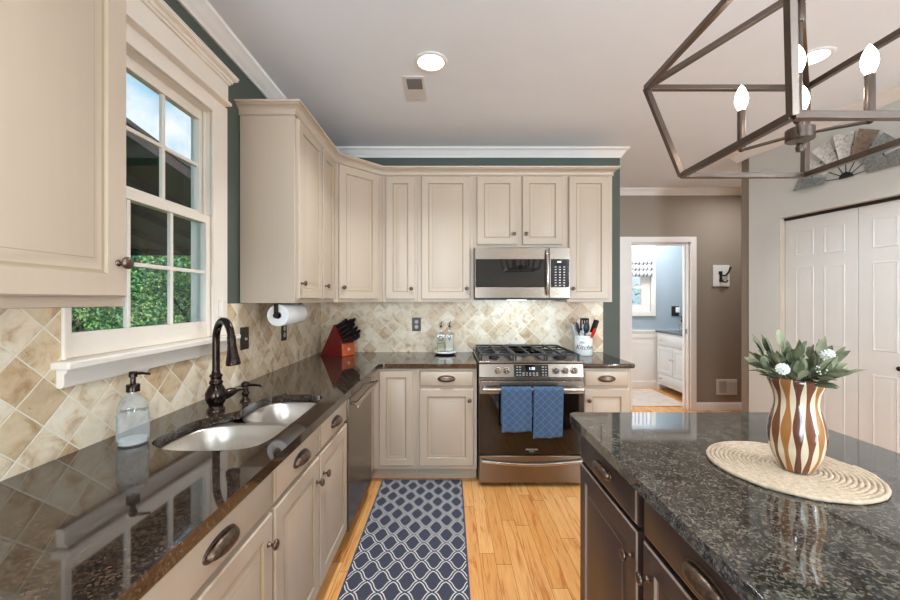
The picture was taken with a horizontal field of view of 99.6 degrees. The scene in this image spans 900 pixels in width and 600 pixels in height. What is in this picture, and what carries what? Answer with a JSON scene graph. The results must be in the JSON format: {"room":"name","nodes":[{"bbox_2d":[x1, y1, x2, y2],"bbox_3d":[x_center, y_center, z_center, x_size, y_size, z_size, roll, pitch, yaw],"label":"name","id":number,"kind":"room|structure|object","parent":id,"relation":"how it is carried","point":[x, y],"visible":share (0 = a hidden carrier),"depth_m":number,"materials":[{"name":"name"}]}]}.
{"room":"kitchen","nodes":[
{"label":"kitchen","id":0,"kind":"room"},
{"bbox_2d":[1,0,300,481],"bbox_3d":[-1.216,-0.005,0.390,0.107,2.700,6.280,0,0,0],"label":"wall","id":1,"kind":"structure","parent":0,"point":[244,89],"depth_m":2.04,"materials":[{"name":"green paint"}]},
{"bbox_2d":[0,0,133,308],"bbox_3d":[-0.980,-0.505,0.550,0.354,1.045,0.899,0,0,0],"label":"upper cabinet","id":2,"kind":"object","parent":1,"relation":"attached to","point":[63,62],"visible":1,"depth_m":0.82,"materials":[{"name":"beige paint"}]},
{"bbox_2d":[51,0,240,388],"bbox_3d":[-1.179,-0.441,1.543,0.177,1.401,0.930,0,0,0],"label":"window","id":3,"kind":"structure","parent":1,"relation":"in","point":[163,53],"depth_m":1.60,"materials":[{"name":"white paint"}]},
{"bbox_2d":[0,303,320,481],"bbox_3d":[-1.159,0.156,1.403,0.007,0.622,4.006,0,0,0],"label":"backsplash","id":4,"kind":"structure","parent":1,"relation":"attached to","point":[41,423],"depth_m":1.20,"materials":[{"name":"tile"}]},
{"bbox_2d":[240,327,248,349],"bbox_3d":[-1.147,0.215,2.132,0.018,0.125,0.084,0,0,0],"label":"light switch","id":5,"kind":"object","parent":4,"relation":"attached to","point":[244,331],"visible":1,"depth_m":2.13,"materials":[{"name":"brown metal"}]},
{"bbox_2d":[281,325,286,340],"bbox_3d":[-1.151,0.220,2.640,0.009,0.122,0.078,0,0,0],"label":"wall outlet","id":6,"kind":"object","parent":4,"relation":"attached to","point":[284,327],"visible":0.91,"depth_m":2.62,"materials":[{"name":"black plastic"}]},
{"bbox_2d":[240,115,321,302],"bbox_3d":[-0.980,-0.505,2.296,0.354,1.045,0.408,0,0,0],"label":"upper cabinet","id":7,"kind":"object","parent":1,"relation":"attached to","point":[281,160],"visible":0.99,"depth_m":2.09,"materials":[{"name":"beige paint"}]},
{"bbox_2d":[272,303,301,317],"bbox_3d":[-0.965,0.060,2.270,0.040,0.083,0.344,0,0,0],"label":"paper towel holder","id":8,"kind":"object","parent":7,"relation":"attached to","point":[275,315],"visible":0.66,"depth_m":2.10,"materials":[{"name":"brown metal"}]},
{"bbox_2d":[267,304,306,325],"bbox_3d":[-0.965,0.086,2.270,0.122,0.122,0.280,0,0,0],"label":"paper towel roll","id":9,"kind":"object","parent":8,"relation":"hanging from","point":[290,313],"visible":0.91,"depth_m":2.15,"materials":[{"name":"white paper"}]},
{"bbox_2d":[234,99,620,176],"bbox_3d":[0.025,-1.048,2.904,2.878,0.064,0.862,0,0,-25],"label":"crown molding","id":10,"kind":"structure","parent":7,"relation":"attached to","point":[296,107],"depth_m":3.06,"materials":[{"name":"beige paint"}]},
{"bbox_2d":[320,148,334,302],"bbox_3d":[-0.980,-0.505,2.652,0.354,1.045,0.303,0,0,0],"label":"upper cabinet","id":11,"kind":"object","parent":1,"relation":"attached to","point":[328,164],"visible":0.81,"depth_m":2.62,"materials":[{"name":"beige paint"}]},
{"bbox_2d":[177,0,630,157],"bbox_3d":[0.216,-1.316,0.499,2.758,0.078,6.198,0,0,0],"label":"trim","id":12,"kind":"structure","parent":1,"relation":"attached to","point":[203,12],"depth_m":3.35,"materials":[{"name":"white paint"}]},
{"bbox_2d":[315,388,741,599],"bbox_3d":[1.665,1.375,1.625,5.870,0.060,8.750,0,0,0],"label":"floor","id":13,"kind":"structure","parent":0,"point":[523,539],"depth_m":2.14,"materials":[{"name":"brown wood"}]},
{"bbox_2d":[140,473,279,599],"bbox_3d":[-0.836,0.924,0.898,0.646,0.842,0.556,0,0,0],"label":"base cabinet","id":14,"kind":"object","parent":13,"relation":"on","point":[233,561],"visible":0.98,"depth_m":0.95,"materials":[{"name":"beige paint"}]},
{"bbox_2d":[158,400,346,599],"bbox_3d":[-0.836,0.924,1.601,0.646,0.842,0.846,0,0,0],"label":"base cabinet","id":15,"kind":"object","parent":13,"relation":"on","point":[308,508],"visible":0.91,"depth_m":1.49,"materials":[{"name":"beige paint"}]},
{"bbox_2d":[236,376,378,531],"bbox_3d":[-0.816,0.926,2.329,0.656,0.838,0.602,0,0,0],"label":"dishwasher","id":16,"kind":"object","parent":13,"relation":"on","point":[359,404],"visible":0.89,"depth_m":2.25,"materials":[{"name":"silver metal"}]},
{"bbox_2d":[372,369,416,477],"bbox_3d":[-0.703,0.924,3.018,0.904,0.842,0.765,0,0,0],"label":"base cabinet","id":17,"kind":"object","parent":13,"relation":"on","point":[394,396],"visible":0.23,"depth_m":2.78,"materials":[{"name":"beige paint"}]},
{"bbox_2d":[0,352,476,599],"bbox_3d":[-0.477,0.484,1.552,1.353,0.035,3.704,0,0,0],"label":"countertop","id":18,"kind":"structure","parent":17,"relation":"on","point":[102,520],"depth_m":0.93,"materials":[{"name":"brown stone"}]},
{"bbox_2d":[116,371,150,446],"bbox_3d":[-1.029,0.349,1.234,0.085,0.234,0.088,0,0,-43],"label":"soap bottle","id":19,"kind":"object","parent":18,"relation":"on","point":[133,386],"visible":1,"depth_m":1.22,"materials":[{"name":"clear glass"}]},
{"bbox_2d":[205,317,247,412],"bbox_3d":[-0.938,0.269,1.578,0.154,0.395,0.248,0,0,-20],"label":"faucet","id":20,"kind":"object","parent":18,"relation":"on","point":[216,394],"visible":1,"depth_m":1.58,"materials":[{"name":"brown metal"}]},
{"bbox_2d":[159,402,316,450],"bbox_3d":[-0.796,0.611,1.530,0.402,0.214,0.702,0,0,0],"label":"sink","id":21,"kind":"object","parent":18,"relation":"in","point":[263,423],"visible":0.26,"depth_m":1.53,"materials":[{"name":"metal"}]},
{"bbox_2d":[240,381,261,401],"bbox_3d":[-0.916,0.420,1.755,0.103,0.091,0.044,0,0,0],"label":"soap pump","id":22,"kind":"object","parent":18,"relation":"on","point":[245,398],"visible":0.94,"depth_m":1.74,"materials":[{"name":"brown metal"}]},
{"bbox_2d":[321,325,354,356],"bbox_3d":[-0.953,0.336,3.223,0.246,0.261,0.150,0,0,27],"label":"knife block","id":23,"kind":"object","parent":18,"relation":"on","point":[334,346],"visible":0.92,"depth_m":3.15,"materials":[{"name":"brown wood"}]},
{"bbox_2d":[336,318,347,326],"bbox_3d":[-0.894,0.189,3.136,0.121,0.078,0.022,0,0,27],"label":"knife","id":24,"kind":"object","parent":23,"relation":"in","point":[346,319],"visible":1,"depth_m":3.12,"materials":[{"name":"black plastic"}]},
{"bbox_2d":[337,324,346,330],"bbox_3d":[-0.889,0.227,3.134,0.097,0.065,0.022,0,0,27],"label":"knife","id":25,"kind":"object","parent":23,"relation":"in","point":[344,326],"visible":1,"depth_m":3.12,"materials":[{"name":"black plastic"}]},
{"bbox_2d":[339,327,349,334],"bbox_3d":[-0.868,0.255,3.123,0.109,0.072,0.022,0,0,27],"label":"knife","id":26,"kind":"object","parent":23,"relation":"in","point":[347,328],"visible":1,"depth_m":3.11,"materials":[{"name":"black plastic"}]},
{"bbox_2d":[342,336,351,342],"bbox_3d":[-0.842,0.321,3.110,0.097,0.065,0.022,0,0,27],"label":"knife","id":27,"kind":"object","parent":23,"relation":"in","point":[347,339],"visible":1,"depth_m":3.10,"materials":[{"name":"black plastic"}]},
{"bbox_2d":[341,330,352,338],"bbox_3d":[-0.847,0.283,3.113,0.121,0.078,0.022,0,0,27],"label":"knife","id":28,"kind":"object","parent":23,"relation":"in","point":[347,334],"visible":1,"depth_m":3.10,"materials":[{"name":"black plastic"}]},
{"bbox_2d":[434,349,455,354],"bbox_3d":[-0.042,0.451,3.285,0.196,0.030,0.196,0,0,0],"label":"serving tray","id":29,"kind":"object","parent":18,"relation":"on","point":[435,351],"visible":0.77,"depth_m":3.21,"materials":[{"name":"white ceramic"}]},
{"bbox_2d":[437,321,443,351],"bbox_3d":[-0.078,0.313,3.269,0.065,0.264,0.068,0,0,0],"label":"oil bottle","id":30,"kind":"object","parent":29,"relation":"on","point":[440,346],"visible":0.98,"depth_m":3.24,"materials":[{"name":"clear glass"}]},
{"bbox_2d":[445,321,452,351],"bbox_3d":[-0.006,0.313,3.269,0.065,0.264,0.068,0,0,0],"label":"vinegar bottle","id":31,"kind":"object","parent":29,"relation":"on","point":[448,338],"visible":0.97,"depth_m":3.24,"materials":[{"name":"clear glass"}]},
{"bbox_2d":[337,480,470,599],"bbox_3d":[-0.206,1.340,1.925,0.596,0.008,1.810,0,0,0],"label":"runner rug","id":32,"kind":"object","parent":13,"relation":"on","point":[412,545],"visible":1,"depth_m":2.06,"materials":[{"name":"blue fabric"}]},
{"bbox_2d":[416,369,476,477],"bbox_3d":[-0.026,0.924,3.075,0.447,0.842,0.651,0,0,0],"label":"base cabinet","id":33,"kind":"object","parent":13,"relation":"on","point":[446,399],"visible":0.99,"depth_m":2.78,"materials":[{"name":"beige paint"}]},
{"bbox_2d":[473,344,583,482],"bbox_3d":[0.586,0.868,3.026,0.764,0.954,0.739,0,0,0],"label":"gas range","id":34,"kind":"object","parent":13,"relation":"on","point":[508,457],"visible":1,"depth_m":2.73,"materials":[{"name":"silver metal"}]},
{"bbox_2d":[501,386,531,432],"bbox_3d":[0.465,0.767,2.667,0.212,0.317,0.057,0,0,0],"label":"dish towel","id":35,"kind":"object","parent":34,"relation":"hanging from","point":[516,401],"visible":1,"depth_m":2.65,"materials":[{"name":"blue fabric"}]},
{"bbox_2d":[473,349,583,362],"bbox_3d":[0.586,0.450,3.071,0.764,0.019,0.648,0,0,0],"label":"cooktop","id":36,"kind":"object","parent":34,"relation":"in","point":[484,359],"depth_m":2.86,"materials":[{"name":"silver metal"}]},
{"bbox_2d":[532,386,563,438],"bbox_3d":[0.685,0.787,2.664,0.215,0.357,0.061,0,0,0],"label":"dish towel","id":37,"kind":"object","parent":34,"relation":"hanging from","point":[547,401],"visible":0.98,"depth_m":2.65,"materials":[{"name":"blue fabric"}]},
{"bbox_2d":[583,368,630,411],"bbox_3d":[1.152,0.924,3.075,0.359,0.842,0.651,0,0,0],"label":"base cabinet","id":38,"kind":"object","parent":13,"relation":"on","point":[605,389],"visible":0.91,"depth_m":2.78,"materials":[{"name":"beige paint"}]},
{"bbox_2d":[567,352,634,367],"bbox_3d":[1.167,0.484,3.090,0.389,0.035,0.629,0,0,0],"label":"countertop","id":39,"kind":"structure","parent":38,"relation":"on","point":[598,359],"depth_m":2.84,"materials":[{"name":"brown stone"}]},
{"bbox_2d":[574,334,592,355],"bbox_3d":[1.136,0.382,3.235,0.150,0.168,0.151,0,0,0],"label":"utensil crock","id":40,"kind":"object","parent":39,"relation":"on","point":[583,345],"visible":0.98,"depth_m":3.17,"materials":[{"name":"white ceramic"}]},
{"bbox_2d":[569,323,575,335],"bbox_3d":[1.070,0.320,3.225,0.101,0.247,0.076,0,0,0],"label":"spatula","id":41,"kind":"object","parent":40,"relation":"in","point":[570,324],"visible":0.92,"depth_m":3.21,"materials":[{"name":"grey plastic"}]},
{"bbox_2d":[575,322,579,335],"bbox_3d":[1.093,0.314,3.240,0.066,0.257,0.060,0,0,-35],"label":"spoon","id":42,"kind":"object","parent":40,"relation":"in","point":[577,327],"visible":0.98,"depth_m":3.22,"materials":[{"name":"plastic"}]},
{"bbox_2d":[580,318,588,335],"bbox_3d":[1.149,0.299,3.252,0.074,0.287,0.022,0,0,37],"label":"turner","id":43,"kind":"object","parent":40,"relation":"in","point":[581,319],"visible":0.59,"depth_m":3.27,"materials":[{"name":"black plastic"}]},
{"bbox_2d":[583,322,589,335],"bbox_3d":[1.150,0.314,3.204,0.051,0.258,0.088,0,0,34],"label":"ladle","id":44,"kind":"object","parent":40,"relation":"in","point":[586,328],"visible":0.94,"depth_m":3.18,"materials":[{"name":"plastic"}]},
{"bbox_2d":[590,328,595,337],"bbox_3d":[1.183,0.339,3.193,0.078,0.209,0.072,0,0,40],"label":"spatula","id":45,"kind":"object","parent":40,"relation":"in","point":[594,329],"visible":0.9,"depth_m":3.17,"materials":[{"name":"red plastic"}]},
{"bbox_2d":[590,319,598,333],"bbox_3d":[1.214,0.304,3.252,0.122,0.278,0.049,0,0,0],"label":"tongs","id":46,"kind":"object","parent":40,"relation":"in","point":[595,322],"visible":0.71,"depth_m":3.24,"materials":[{"name":"black plastic"}]},
{"bbox_2d":[580,435,645,599],"bbox_3d":[0.716,0.924,1.300,0.451,0.842,0.495,0,0,0],"label":"base cabinet","id":47,"kind":"object","parent":13,"relation":"on","point":[612,536],"visible":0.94,"depth_m":1.25,"materials":[{"name":"brown paint"}]},
{"bbox_2d":[632,389,681,405],"bbox_3d":[2.360,1.340,5.260,1.320,0.010,0.920,0,0,0],"label":"area rug","id":48,"kind":"object","parent":13,"relation":"on","point":[640,397],"visible":0.29,"depth_m":5.10,"materials":[{"name":"beige fabric"}]},
{"bbox_2d":[655,330,681,392],"bbox_3d":[3.365,0.901,5.310,0.570,0.888,0.900,0,0,0],"label":"vanity cabinet","id":49,"kind":"object","parent":13,"relation":"on","point":[669,342],"visible":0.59,"depth_m":5.39,"materials":[{"name":"white paint"}]},
{"bbox_2d":[635,499,742,599],"bbox_3d":[0.716,0.924,0.778,0.451,0.842,0.545,0,0,0],"label":"base cabinet","id":50,"kind":"object","parent":13,"relation":"on","point":[673,570],"visible":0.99,"depth_m":0.89,"materials":[{"name":"brown paint"}]},
{"bbox_3d":[0.715,0.924,0.202,0.451,0.842,0.603,0,0,0],"label":"cabinet","id":51,"kind":"object","parent":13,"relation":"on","visible":0},
{"bbox_2d":[570,412,899,599],"bbox_3d":[0.930,0.484,0.666,0.880,0.035,1.832,0,0,0],"label":"countertop","id":52,"kind":"structure","parent":51,"relation":"on","point":[765,544],"depth_m":0.84,"materials":[{"name":"grey stone"}]},
{"bbox_2d":[706,441,891,504],"bbox_3d":[0.928,0.461,1.046,0.368,0.013,0.373,0,0,-21],"label":"placemat","id":53,"kind":"object","parent":52,"relation":"on","point":[834,481],"visible":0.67,"depth_m":0.98,"materials":[{"name":"wicker"}]},
{"bbox_2d":[767,376,828,473],"bbox_3d":[0.928,0.330,1.018,0.123,0.248,0.123,0,0,14],"label":"vase","id":54,"kind":"object","parent":53,"relation":"on","point":[797,430],"visible":0.87,"depth_m":0.98,"materials":[{"name":"brown ceramic"}]},
{"bbox_2d":[744,329,866,388],"bbox_3d":[0.943,0.200,1.017,0.251,0.235,0.239,0,0,-41],"label":"greenery","id":55,"kind":"object","parent":54,"relation":"in","point":[823,364],"visible":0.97,"depth_m":0.97,"materials":[{"name":"green plant"}]},
{"bbox_2d":[208,0,899,187],"bbox_3d":[1.665,-1.405,1.625,5.870,0.100,8.750,0,0,0],"label":"ceiling","id":56,"kind":"structure","parent":0,"point":[516,72],"depth_m":2.20,"materials":[{"name":"paint"}]},
{"bbox_2d":[402,76,426,101],"bbox_3d":[-0.222,-1.350,2.440,0.132,0.008,0.290,0,0,0],"label":"ceiling vent","id":57,"kind":"object","parent":56,"relation":"in","point":[415,89],"visible":1,"depth_m":2.42,"materials":[{"name":"white metal"}]},
{"bbox_2d":[414,51,447,72],"bbox_3d":[-0.108,-1.349,2.160,0.188,0.007,0.188,0,0,0],"label":"recessed light","id":58,"kind":"object","parent":56,"relation":"in","point":[429,61],"visible":1,"depth_m":2.15,"materials":[{"name":"white paint"}]},
{"bbox_2d":[643,0,899,178],"bbox_3d":[0.930,-0.870,1.010,0.556,0.967,0.556,0,0,0],"label":"chandelier","id":59,"kind":"object","parent":56,"relation":"hanging from","point":[797,87],"visible":1,"depth_m":1.03,"materials":[{"name":"brown metal"}]},
{"bbox_2d":[808,46,835,65],"bbox_3d":[2.020,-1.349,2.120,0.188,0.007,0.188,0,0,0],"label":"recessed light","id":60,"kind":"object","parent":56,"relation":"in","point":[818,55],"visible":0.58,"depth_m":2.09,"materials":[{"name":"white"}]},
{"bbox_2d":[360,158,748,411],"bbox_3d":[1.198,-0.005,3.479,4.723,2.700,0.131,0,0,0],"label":"wall","id":61,"kind":"structure","parent":0,"point":[611,310],"depth_m":3.41,"materials":[{"name":"green paint"}]},
{"bbox_2d":[334,163,382,301],"bbox_3d":[-0.857,-0.505,3.107,0.606,1.045,0.608,0,0,0],"label":"upper cabinet","id":62,"kind":"object","parent":61,"relation":"attached to","point":[358,193],"visible":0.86,"depth_m":2.93,"materials":[{"name":"beige paint"}]},
{"bbox_2d":[383,176,417,301],"bbox_3d":[-0.409,-0.505,3.234,0.286,1.045,0.354,0,0,0],"label":"upper cabinet","id":63,"kind":"object","parent":61,"relation":"attached to","point":[400,193],"visible":0.95,"depth_m":3.09,"materials":[{"name":"beige paint"}]},
{"bbox_2d":[418,176,473,301],"bbox_3d":[-0.036,-0.505,3.234,0.459,1.045,0.354,0,0,0],"label":"upper cabinet","id":64,"kind":"object","parent":61,"relation":"attached to","point":[445,203],"visible":1,"depth_m":3.09,"materials":[{"name":"beige paint"}]},
{"bbox_2d":[321,299,602,351],"bbox_3d":[0.104,0.231,3.410,2.535,0.472,0.008,0,0,0],"label":"backsplash","id":65,"kind":"structure","parent":61,"relation":"attached to","point":[384,326],"depth_m":3.41,"materials":[{"name":"tile"}]},
{"bbox_2d":[412,318,420,330],"bbox_3d":[-0.300,0.218,3.401,0.078,0.122,0.009,0,0,0],"label":"wall outlet","id":66,"kind":"object","parent":65,"relation":"attached to","point":[416,322],"visible":1,"depth_m":3.40,"materials":[{"name":"black plastic"}]},
{"bbox_2d":[474,176,566,247],"bbox_3d":[0.575,-0.725,3.234,0.760,0.606,0.354,0,0,0],"label":"upper cabinet","id":67,"kind":"object","parent":61,"relation":"attached to","point":[510,211],"visible":0.94,"depth_m":3.09,"materials":[{"name":"beige paint"}]},
{"bbox_2d":[474,247,569,299],"bbox_3d":[0.575,-0.208,3.187,0.757,0.421,0.438,0,0,0],"label":"microwave","id":68,"kind":"object","parent":67,"relation":"attached to","point":[500,273],"visible":0.98,"depth_m":3.01,"materials":[{"name":"silver metal"}]},
{"bbox_2d":[557,176,611,301],"bbox_3d":[1.141,-0.505,3.234,0.371,1.045,0.354,0,0,0],"label":"upper cabinet","id":69,"kind":"object","parent":61,"relation":"attached to","point":[589,198],"visible":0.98,"depth_m":3.09,"materials":[{"name":"beige paint"}]},
{"bbox_2d":[632,246,681,329],"bbox_3d":[2.750,-0.005,5.880,3.700,2.700,0.140,0,0,0],"label":"wall","id":70,"kind":"structure","parent":0,"point":[668,258],"depth_m":5.81,"materials":[{"name":"blue paint"}]},
{"bbox_2d":[632,246,655,315],"bbox_3d":[2.658,-0.365,5.829,0.955,1.220,0.082,0,0,0],"label":"window","id":71,"kind":"structure","parent":70,"relation":"in","point":[643,309],"depth_m":5.83,"materials":[{"name":"white paint"}]},
{"bbox_2d":[632,246,653,276],"bbox_3d":[2.645,-0.654,5.748,0.851,0.602,0.045,0,0,0],"label":"valance","id":72,"kind":"object","parent":71,"relation":"attached to","point":[642,256],"visible":0.29,"depth_m":5.75,"materials":[{"name":"white fabric"}]},
{"bbox_2d":[632,330,668,387],"bbox_3d":[2.415,0.902,5.795,2.830,0.885,0.029,0,0,0],"label":"wainscoting","id":73,"kind":"structure","parent":70,"relation":"attached to","point":[644,342],"depth_m":5.79,"materials":[{"name":"white paint"}]},
{"bbox_2d":[671,306,679,315],"bbox_3d":[3.440,0.170,5.784,0.110,0.150,0.050,0,0,0],"label":"wall outlet","id":74,"kind":"object","parent":70,"relation":"attached to","point":[675,310],"visible":1,"depth_m":5.80,"materials":[{"name":"black plastic"}]},
{"bbox_2d":[620,196,740,401],"bbox_3d":[2.400,-0.005,4.697,4.400,2.700,0.105,0,0,0],"label":"wall","id":75,"kind":"structure","parent":0,"point":[715,221],"depth_m":4.64,"materials":[{"name":"beige paint"}]},
{"bbox_2d":[620,237,696,410],"bbox_3d":[2.529,0.287,4.690,0.942,2.115,0.140,0,0,0],"label":"trim","id":76,"kind":"structure","parent":75,"relation":"attached to","point":[689,244],"depth_m":4.62,"materials":[{"name":"white paint"}]},
{"bbox_2d":[697,402,741,410],"bbox_3d":[1.880,1.298,4.103,3.360,0.095,1.085,0,0,0],"label":"baseboard","id":77,"kind":"structure","parent":75,"relation":"attached to","point":[700,405],"depth_m":4.63,"materials":[{"name":"white paint"}]},
{"bbox_2d":[712,265,731,285],"bbox_3d":[3.305,-0.295,4.607,0.200,0.260,0.073,0,0,0],"label":"plaque","id":78,"kind":"object","parent":75,"relation":"attached to","point":[720,273],"visible":1,"depth_m":4.63,"materials":[{"name":"white wood"}]},
{"bbox_2d":[716,379,736,394],"bbox_3d":[3.375,1.062,4.636,0.250,0.190,0.016,0,0,0],"label":"air vent","id":79,"kind":"object","parent":75,"relation":"in","point":[723,386],"visible":1,"depth_m":4.63,"materials":[{"name":"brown metal"}]},
{"bbox_2d":[741,195,741,401],"bbox_3d":[3.615,-0.005,4.095,0.110,2.700,1.100,0,0,0],"label":"wall","id":80,"kind":"structure","parent":0,"point":[741,195],"depth_m":4.64,"materials":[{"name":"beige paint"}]},
{"bbox_2d":[749,101,899,411],"bbox_3d":[3.660,-0.005,0.449,0.800,2.700,6.200,0,0,-11],"label":"wall","id":81,"kind":"structure","parent":0,"point":[770,200],"depth_m":3.17,"materials":[{"name":"beige paint"}]},
{"bbox_2d":[620,84,899,195],"bbox_3d":[2.011,-1.316,1.041,3.622,0.078,7.208,0,0,0],"label":"trim","id":82,"kind":"structure","parent":81,"relation":"attached to","point":[891,95],"depth_m":3.47,"materials":[{"name":"white paint"}]},
{"bbox_2d":[780,194,899,452],"bbox_3d":[2.977,0.333,2.203,0.109,2.025,1.970,0,0,-11],"label":"door","id":83,"kind":"structure","parent":81,"relation":"in","point":[840,265],"depth_m":2.71,"materials":[{"name":"white paint"}]},
{"bbox_2d":[793,128,899,190],"bbox_3d":[2.799,-1.022,2.700,0.050,0.325,0.638,0,0,-11],"label":"wall decor","id":84,"kind":"object","parent":81,"relation":"attached to","point":[825,152],"visible":0.82,"depth_m":2.67,"materials":[{"name":"grey metal"}]},
{"label":"outside","id":85,"kind":"structure","parent":0,"visible":0},
{"bbox_3d":[-15.638,1.995,7.500,28.725,0.100,45.000,0,0,0],"label":"ground","id":86,"kind":"structure","parent":85,"visible":0},
{"bbox_2d":[72,293,135,330],"bbox_3d":[-12.456,-0.299,12.513,2.932,4.501,3.100,0,0,8],"label":"tree","id":87,"kind":"object","parent":86,"relation":"on","point":[103,315],"visible":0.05,"depth_m":12.81,"materials":[{"name":"green plant"}]},
{"bbox_2d":[72,271,152,331],"bbox_3d":[-9.294,-0.023,9.307,2.811,3.949,2.818,0,0,0],"label":"tree","id":88,"kind":"object","parent":86,"relation":"on","point":[78,314],"visible":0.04,"depth_m":9.49,"materials":[{"name":"green plant"}]},
{"bbox_2d":[85,256,188,329],"bbox_3d":[-12.496,-0.258,15.997,15.152,5.167,1.198,0,0,0],"label":"hedge","id":89,"kind":"object","parent":86,"relation":"on","point":[133,269],"visible":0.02,"depth_m":15.74,"materials":[{"name":"green plant"}]},
{"bbox_2d":[108,256,190,326],"bbox_3d":[-6.124,-0.039,9.181,2.868,3.981,2.809,0,0,0],"label":"tree","id":90,"kind":"object","parent":86,"relation":"on","point":[185,279],"visible":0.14,"depth_m":8.45,"materials":[{"name":"green plant"}]},
{"bbox_2d":[116,256,190,324],"bbox_3d":[-8.953,-0.238,12.746,3.224,4.377,3.161,0,0,0],"label":"tree","id":91,"kind":"object","parent":86,"relation":"on","point":[142,260],"visible":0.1,"depth_m":12.07,"materials":[{"name":"green plant"}]},
{"bbox_2d":[126,117,190,255],"bbox_3d":[-5.650,0.067,4.150,5.900,3.757,5.900,0,0,0],"label":"porch roof","id":92,"kind":"structure","parent":86,"relation":"on","point":[148,226],"depth_m":4.47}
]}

